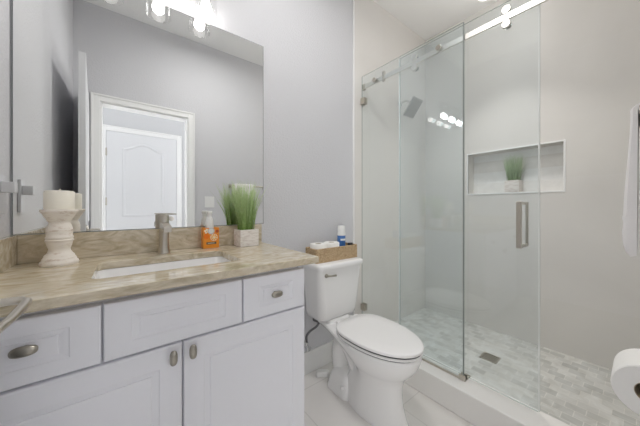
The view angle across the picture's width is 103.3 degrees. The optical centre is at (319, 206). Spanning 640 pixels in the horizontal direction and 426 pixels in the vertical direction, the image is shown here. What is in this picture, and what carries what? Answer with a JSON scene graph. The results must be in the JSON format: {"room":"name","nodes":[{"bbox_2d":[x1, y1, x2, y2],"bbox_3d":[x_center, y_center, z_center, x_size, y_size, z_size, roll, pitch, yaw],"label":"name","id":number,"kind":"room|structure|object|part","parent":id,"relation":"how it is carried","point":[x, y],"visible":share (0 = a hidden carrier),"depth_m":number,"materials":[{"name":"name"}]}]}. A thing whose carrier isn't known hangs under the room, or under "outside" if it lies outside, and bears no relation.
{"room":"bathroom","nodes":[
{"label":"bathroom","id":0,"kind":"room"},
{"bbox_2d":[0,0,9,237],"bbox_3d":[-0.661,-0.305,0.244,0.100,2.890,1.640,0,0,-38],"label":"wall","id":1,"kind":"structure","parent":0,"point":[4,4],"depth_m":0.88,"materials":[{"name":"white paint"}]},
{"bbox_2d":[0,174,17,213],"bbox_3d":[-1.039,-0.041,0.841,0.040,0.130,0.050,0,0,-38],"label":"robe hook","id":2,"kind":"object","parent":1,"relation":"attached to","point":[5,187],"visible":1,"depth_m":0.83,"materials":[{"name":"metal"}]},
{"bbox_3d":[-1.051,-0.041,0.832,0.010,0.130,0.050,0,0,-38],"label":"wall plate","id":3,"kind":"part","parent":2,"relation":"part of","materials":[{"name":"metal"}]},
{"bbox_3d":[-1.036,-0.064,0.844,0.030,0.036,0.034,0,0,-38],"label":"hook arm","id":4,"kind":"part","parent":2,"relation":"part of","materials":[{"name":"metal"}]},
{"bbox_2d":[10,0,424,351],"bbox_3d":[-0.039,-0.305,1.833,3.040,2.890,0.106,0,0,-38],"label":"wall","id":5,"kind":"structure","parent":0,"point":[307,45],"depth_m":1.93,"materials":[{"name":"white paint"}]},
{"bbox_2d":[11,0,262,234],"bbox_3d":[-0.733,-0.431,1.226,0.990,1.071,0.006,0,0,-38],"label":"mirror","id":6,"kind":"object","parent":5,"relation":"attached to","point":[143,110],"visible":0.92,"depth_m":1.12,"materials":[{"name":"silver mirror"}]},
{"bbox_2d":[17,224,261,263],"bbox_3d":[-0.729,0.157,1.219,0.954,0.105,0.020,0,0,-38],"label":"backsplash","id":7,"kind":"structure","parent":5,"relation":"attached to","point":[31,248],"depth_m":1.10,"materials":[{"name":"beige stone"}]},
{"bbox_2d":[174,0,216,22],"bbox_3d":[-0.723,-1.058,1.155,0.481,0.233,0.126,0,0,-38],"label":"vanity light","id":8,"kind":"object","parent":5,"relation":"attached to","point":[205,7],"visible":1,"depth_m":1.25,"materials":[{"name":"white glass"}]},
{"bbox_3d":[-0.569,-1.017,1.263,0.105,0.150,0.105,0,0,-38],"label":"lamp shade","id":9,"kind":"part","parent":8,"relation":"part of","materials":[{"name":"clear glass"}]},
{"bbox_2d":[200,0,211,15],"bbox_3d":[-0.569,-1.046,1.263,0.053,0.177,0.053,0,0,-38],"label":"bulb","id":10,"kind":"object","parent":8,"relation":"attached to","point":[205,7],"depth_m":1.25,"materials":[{"name":"white glass"}]},
{"bbox_2d":[304,318,319,351],"bbox_3d":[-0.067,0.836,1.685,0.120,0.234,0.104,0,0,-38],"label":"water valve","id":11,"kind":"object","parent":5,"relation":"attached to","point":[308,348],"visible":0.72,"depth_m":1.66,"materials":[{"name":"silver metal"}]},
{"bbox_2d":[304,340,332,374],"bbox_3d":[-0.070,1.065,1.740,0.837,0.150,0.014,0,0,-38],"label":"baseboard","id":12,"kind":"structure","parent":5,"relation":"attached to","point":[317,357],"depth_m":1.77,"materials":[{"name":"paint"}]},
{"bbox_2d":[353,0,354,314],"bbox_3d":[0.266,-0.350,2.004,0.013,2.800,0.013,0,0,-38],"label":"trim","id":13,"kind":"structure","parent":5,"relation":"attached to","point":[353,0],"depth_m":2.00,"materials":[{"name":"paint"}]},
{"bbox_2d":[398,96,422,118],"bbox_3d":[0.808,-0.905,2.301,0.150,0.179,0.199,0,0,-38],"label":"shower head","id":14,"kind":"object","parent":5,"relation":"attached to","point":[415,103],"visible":0.94,"depth_m":2.26},
{"bbox_2d":[361,22,463,374],"bbox_3d":[0.583,-0.033,1.755,0.036,2.045,0.782,0,0,-38],"label":"fixed glass panel","id":15,"kind":"object","parent":5,"relation":"attached to","point":[438,47],"visible":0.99,"depth_m":1.45,"materials":[{"name":"clear glass"}]},
{"bbox_2d":[362,0,547,90],"bbox_3d":[0.817,-0.981,1.479,0.020,0.074,1.506,0,0,-38],"label":"sliding rail","id":16,"kind":"object","parent":15,"relation":"attached to","point":[533,3],"visible":1,"depth_m":1.45,"materials":[{"name":"metal"}]},
{"bbox_2d":[304,362,473,425],"bbox_3d":[-0.046,1.180,0.180,2.750,0.080,2.700,0,0,-38],"label":"floor","id":17,"kind":"structure","parent":0,"point":[322,406],"depth_m":1.42,"materials":[{"name":"tile"}]},
{"bbox_2d":[0,266,303,425],"bbox_3d":[-0.585,0.689,0.973,0.915,0.902,0.583,0,0,-38],"label":"vanity cabinet","id":18,"kind":"object","parent":17,"relation":"on","point":[229,351],"visible":0.91,"depth_m":0.74,"materials":[{"name":"paint"}]},
{"bbox_3d":[-0.659,0.321,0.564,0.045,0.023,0.030,0,0,-38],"label":"knob","id":19,"kind":"part","parent":18,"relation":"part of","materials":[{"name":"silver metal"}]},
{"bbox_3d":[-0.680,0.332,0.579,0.272,0.151,0.019,0,0,-38],"label":"drawer","id":20,"kind":"part","parent":18,"relation":"part of","materials":[{"name":"paint"}]},
{"bbox_3d":[-0.606,0.720,0.636,0.458,0.611,0.019,0,0,-38],"label":"cabinet door","id":21,"kind":"part","parent":18,"relation":"part of","materials":[{"name":"paint"}]},
{"bbox_2d":[0,224,318,317],"bbox_3d":[-0.565,0.171,0.994,0.974,0.132,0.577,0,0,-38],"label":"countertop","id":22,"kind":"structure","parent":18,"relation":"on","point":[21,275],"depth_m":0.92,"materials":[{"name":"beige stone"}]},
{"bbox_2d":[38,209,78,266],"bbox_3d":[-0.947,0.110,0.920,0.104,0.198,0.104,0,0,-38],"label":"candle holder","id":23,"kind":"object","parent":22,"relation":"on","point":[59,238],"visible":1,"depth_m":0.89,"materials":[{"name":"white wood"}]},
{"bbox_2d":[43,189,74,208],"bbox_3d":[-0.947,-0.027,0.920,0.081,0.074,0.081,0,0,-38],"label":"candle","id":24,"kind":"object","parent":23,"relation":"on","point":[52,199],"visible":0.99,"depth_m":0.89,"materials":[{"name":"wax"}]},
{"bbox_2d":[95,256,229,278],"bbox_3d":[-0.567,0.305,0.969,0.490,0.134,0.323,0,0,-38],"label":"sink basin","id":25,"kind":"object","parent":22,"relation":"in","point":[114,272],"visible":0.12,"depth_m":1.05,"materials":[{"name":"ceramic"}]},
{"bbox_2d":[157,213,175,253],"bbox_3d":[-0.668,0.121,1.119,0.079,0.176,0.156,0,0,-38],"label":"faucet","id":26,"kind":"object","parent":22,"relation":"on","point":[165,227],"visible":1,"depth_m":1.13,"materials":[{"name":"silver metal"}]},
{"bbox_3d":[-0.670,0.089,1.098,0.033,0.036,0.125,0,0,-38],"label":"spout","id":27,"kind":"part","parent":26,"relation":"part of","materials":[{"name":"silver metal"}]},
{"bbox_2d":[201,227,218,248],"bbox_3d":[-0.561,0.158,1.292,0.075,0.103,0.045,0,0,-38],"label":"carton","id":28,"kind":"object","parent":22,"relation":"on","point":[209,236],"visible":1,"depth_m":1.27,"materials":[{"name":"orange cardboard"}]},
{"bbox_2d":[205,211,213,227],"bbox_3d":[-0.564,0.115,1.291,0.041,0.184,0.041,0,0,-38],"label":"lotion bottle","id":29,"kind":"object","parent":28,"relation":"in","point":[209,223],"visible":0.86,"depth_m":1.28,"materials":[{"name":"white plastic"}]},
{"bbox_2d":[224,179,262,246],"bbox_3d":[-0.393,0.029,1.353,0.277,0.360,0.187,0,0,-38],"label":"potted grass","id":30,"kind":"object","parent":22,"relation":"on","point":[245,235],"depth_m":1.34,"materials":[{"name":"green plant"}]},
{"bbox_3d":[-0.423,0.332,0.779,0.370,0.151,0.019,0,0,-38],"label":"false drawer","id":31,"kind":"part","parent":18,"relation":"part of","materials":[{"name":"paint"}]},
{"bbox_3d":[-0.430,0.443,0.743,0.021,0.043,0.030,0,0,-38],"label":"knob","id":32,"kind":"part","parent":18,"relation":"part of","materials":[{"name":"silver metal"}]},
{"bbox_3d":[-0.390,0.442,0.775,0.021,0.043,0.030,0,0,-38],"label":"knob","id":33,"kind":"part","parent":18,"relation":"part of","materials":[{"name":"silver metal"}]},
{"bbox_3d":[-0.245,0.720,0.919,0.448,0.611,0.019,0,0,-38],"label":"cabinet door","id":34,"kind":"part","parent":18,"relation":"part of","materials":[{"name":"paint"}]},
{"bbox_3d":[-0.171,0.332,0.977,0.260,0.151,0.019,0,0,-38],"label":"drawer","id":35,"kind":"part","parent":18,"relation":"part of","materials":[{"name":"paint"}]},
{"bbox_3d":[-0.164,0.328,0.952,0.045,0.023,0.030,0,0,-38],"label":"knob","id":36,"kind":"part","parent":18,"relation":"part of","materials":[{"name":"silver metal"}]},
{"bbox_2d":[316,369,329,377],"bbox_3d":[0.019,1.124,1.707,0.090,0.031,0.046,0,0,0],"label":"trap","id":37,"kind":"object","parent":17,"relation":"on","point":[320,373],"visible":0.97,"depth_m":1.69,"materials":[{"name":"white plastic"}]},
{"bbox_2d":[302,257,423,425],"bbox_3d":[0.248,0.748,1.500,0.392,0.784,0.752,0,0,-38],"label":"toilet","id":38,"kind":"object","parent":17,"relation":"on","point":[373,356],"visible":0.98,"depth_m":1.40,"materials":[{"name":"ceramic"}]},
{"bbox_2d":[306,242,356,263],"bbox_3d":[0.084,0.310,1.723,0.370,0.089,0.129,0,0,-38],"label":"wicker basket","id":39,"kind":"object","parent":38,"relation":"on","point":[347,251],"visible":0.84,"depth_m":1.65,"materials":[{"name":"beige wicker"}]},
{"bbox_2d":[310,242,326,248],"bbox_3d":[-0.011,0.295,1.649,0.107,0.108,0.107,0,0,-38],"label":"toilet paper roll","id":40,"kind":"object","parent":39,"relation":"in","point":[318,245],"visible":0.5,"depth_m":1.61,"materials":[{"name":"paper"}]},
{"bbox_2d":[324,241,338,247],"bbox_3d":[0.078,0.295,1.719,0.107,0.108,0.107,0,0,-38],"label":"toilet paper roll","id":41,"kind":"object","parent":39,"relation":"in","point":[330,244],"visible":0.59,"depth_m":1.67,"materials":[{"name":"paper"}]},
{"bbox_2d":[337,225,344,245],"bbox_3d":[0.151,0.242,1.789,0.058,0.214,0.058,0,0,-38],"label":"spray can","id":42,"kind":"object","parent":39,"relation":"in","point":[341,228],"visible":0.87,"depth_m":1.76,"materials":[{"name":"white plastic"}]},
{"bbox_3d":[0.082,0.557,1.712,0.372,0.325,0.202,0,0,-38],"label":"tank","id":43,"kind":"part","parent":38,"relation":"part of","materials":[{"name":"ceramic"}]},
{"bbox_3d":[0.085,0.375,1.708,0.392,0.038,0.223,0,0,-38],"label":"tank lid","id":44,"kind":"part","parent":38,"relation":"part of","materials":[{"name":"ceramic"}]},
{"bbox_3d":[0.253,0.939,1.494,0.346,0.400,0.716,0,0,-38],"label":"bowl","id":45,"kind":"part","parent":38,"relation":"part of","materials":[{"name":"ceramic"}]},
{"bbox_3d":[0.330,0.726,1.396,0.348,0.016,0.479,0,0,-38],"label":"seat","id":46,"kind":"part","parent":38,"relation":"part of","materials":[{"name":"plastic"}]},
{"bbox_3d":[0.331,0.701,1.394,0.354,0.022,0.483,0,0,-38],"label":"seat lid","id":47,"kind":"part","parent":38,"relation":"part of","materials":[{"name":"plastic"}]},
{"bbox_2d":[405,354,570,425],"bbox_3d":[0.794,1.066,1.456,0.165,0.148,1.513,0,0,-38],"label":"curb","id":48,"kind":"object","parent":17,"relation":"on","point":[474,401],"visible":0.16,"depth_m":1.35,"materials":[{"name":"stone"}]},
{"bbox_2d":[422,358,458,377],"bbox_3d":[0.569,0.986,1.757,0.008,0.012,0.754,0,0,-38],"label":"channel","id":49,"kind":"object","parent":48,"relation":"on","point":[423,359],"visible":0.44,"depth_m":1.54,"materials":[{"name":"silver metal"}]},
{"bbox_2d":[458,372,470,381],"bbox_3d":[0.840,0.977,1.468,0.082,0.030,0.035,0,0,-38],"label":"guide","id":50,"kind":"object","parent":48,"relation":"on","point":[465,377],"visible":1,"depth_m":1.45,"materials":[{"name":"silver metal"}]},
{"bbox_2d":[373,0,498,39],"bbox_3d":[0.465,-1.790,1.190,3.040,0.080,1.740,0,0,-38],"label":"ceiling","id":51,"kind":"structure","parent":0,"point":[426,18],"depth_m":2.27,"materials":[{"name":"white paint"}]},
{"bbox_2d":[399,5,539,411],"bbox_3d":[0.808,-0.038,1.512,0.130,2.044,0.778,0,0,-38],"label":"door","id":52,"kind":"structure","parent":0,"point":[506,24],"depth_m":1.21,"materials":[{"name":"glass"}]},
{"bbox_3d":[1.007,0.089,1.258,0.130,0.226,0.021,0,0,-38],"label":"bar handle","id":53,"kind":"part","parent":52,"relation":"part of","materials":[{"name":"silver metal"}]},
{"bbox_2d":[395,308,639,425],"bbox_3d":[1.201,1.143,1.766,1.170,0.155,1.740,0,0,-38],"label":"floor","id":54,"kind":"structure","parent":0,"point":[574,391],"depth_m":1.64,"materials":[{"name":"tile"}]},
{"bbox_2d":[479,351,500,363],"bbox_3d":[1.196,1.063,1.781,0.104,0.003,0.104,0,0,-38],"label":"floor drain","id":55,"kind":"object","parent":54,"relation":"on","point":[494,359],"visible":1,"depth_m":1.78,"materials":[{"name":"silver metal"}]},
{"bbox_2d":[425,0,639,368],"bbox_3d":[1.665,-0.305,2.066,0.130,2.890,1.640,0,0,-38],"label":"wall","id":56,"kind":"structure","parent":0,"point":[590,49],"depth_m":1.93,"materials":[{"name":"tile"}]},
{"bbox_2d":[502,153,525,191],"bbox_3d":[1.630,-0.285,2.103,0.209,0.335,0.185,0,0,-38],"label":"potted grass","id":57,"kind":"object","parent":56,"relation":"on","point":[513,184],"depth_m":2.09,"materials":[{"name":"green plant"}]},
{"bbox_2d":[467,139,565,194],"bbox_3d":[1.570,-0.294,2.087,0.017,0.379,0.664,0,0,-38],"label":"trim","id":58,"kind":"structure","parent":56,"relation":"attached to","point":[564,140],"depth_m":1.96,"materials":[{"name":"tile"}]},
{"bbox_2d":[474,144,562,193],"bbox_3d":[1.670,-0.294,2.166,0.020,0.355,0.640,0,0,-38],"label":"wall niche","id":59,"kind":"object","parent":56,"relation":"in","point":[489,170],"visible":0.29,"depth_m":2.10,"materials":[{"name":"tile"}]},
{"bbox_3d":[0.541,-0.305,0.221,1.765,2.890,0.120,0,0,-38],"label":"wall","id":60,"kind":"structure","parent":0,"visible":0},
{"bbox_2d":[0,296,31,332],"bbox_3d":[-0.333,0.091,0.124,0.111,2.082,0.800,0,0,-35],"label":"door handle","id":61,"kind":"structure","parent":60,"relation":"in","point":[22,303],"depth_m":0.38,"materials":[{"name":"metal"}]},
{"bbox_3d":[0.966,-0.234,0.698,0.462,0.044,0.106,0,0,-38],"label":"towel bar","id":62,"kind":"object","parent":60,"relation":"attached to","visible":0},
{"bbox_2d":[622,103,639,256],"bbox_3d":[0.869,-0.067,0.685,0.226,0.384,0.064,0,0,-38],"label":"hand towel","id":63,"kind":"object","parent":62,"relation":"hanging from","point":[630,207],"visible":1,"depth_m":0.63,"materials":[{"name":"fabric"}]},
{"bbox_3d":[0.732,0.360,0.512,0.153,0.044,0.103,0,0,-38],"label":"toilet paper holder","id":64,"kind":"object","parent":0,"visible":0},
{"bbox_2d":[610,348,639,414],"bbox_3d":[0.691,0.370,0.529,0.100,0.104,0.104,0,0,-38],"label":"toilet paper roll","id":65,"kind":"object","parent":64,"relation":"on","point":[625,375],"visible":1,"depth_m":0.53,"materials":[{"name":"paper"}]}
]}

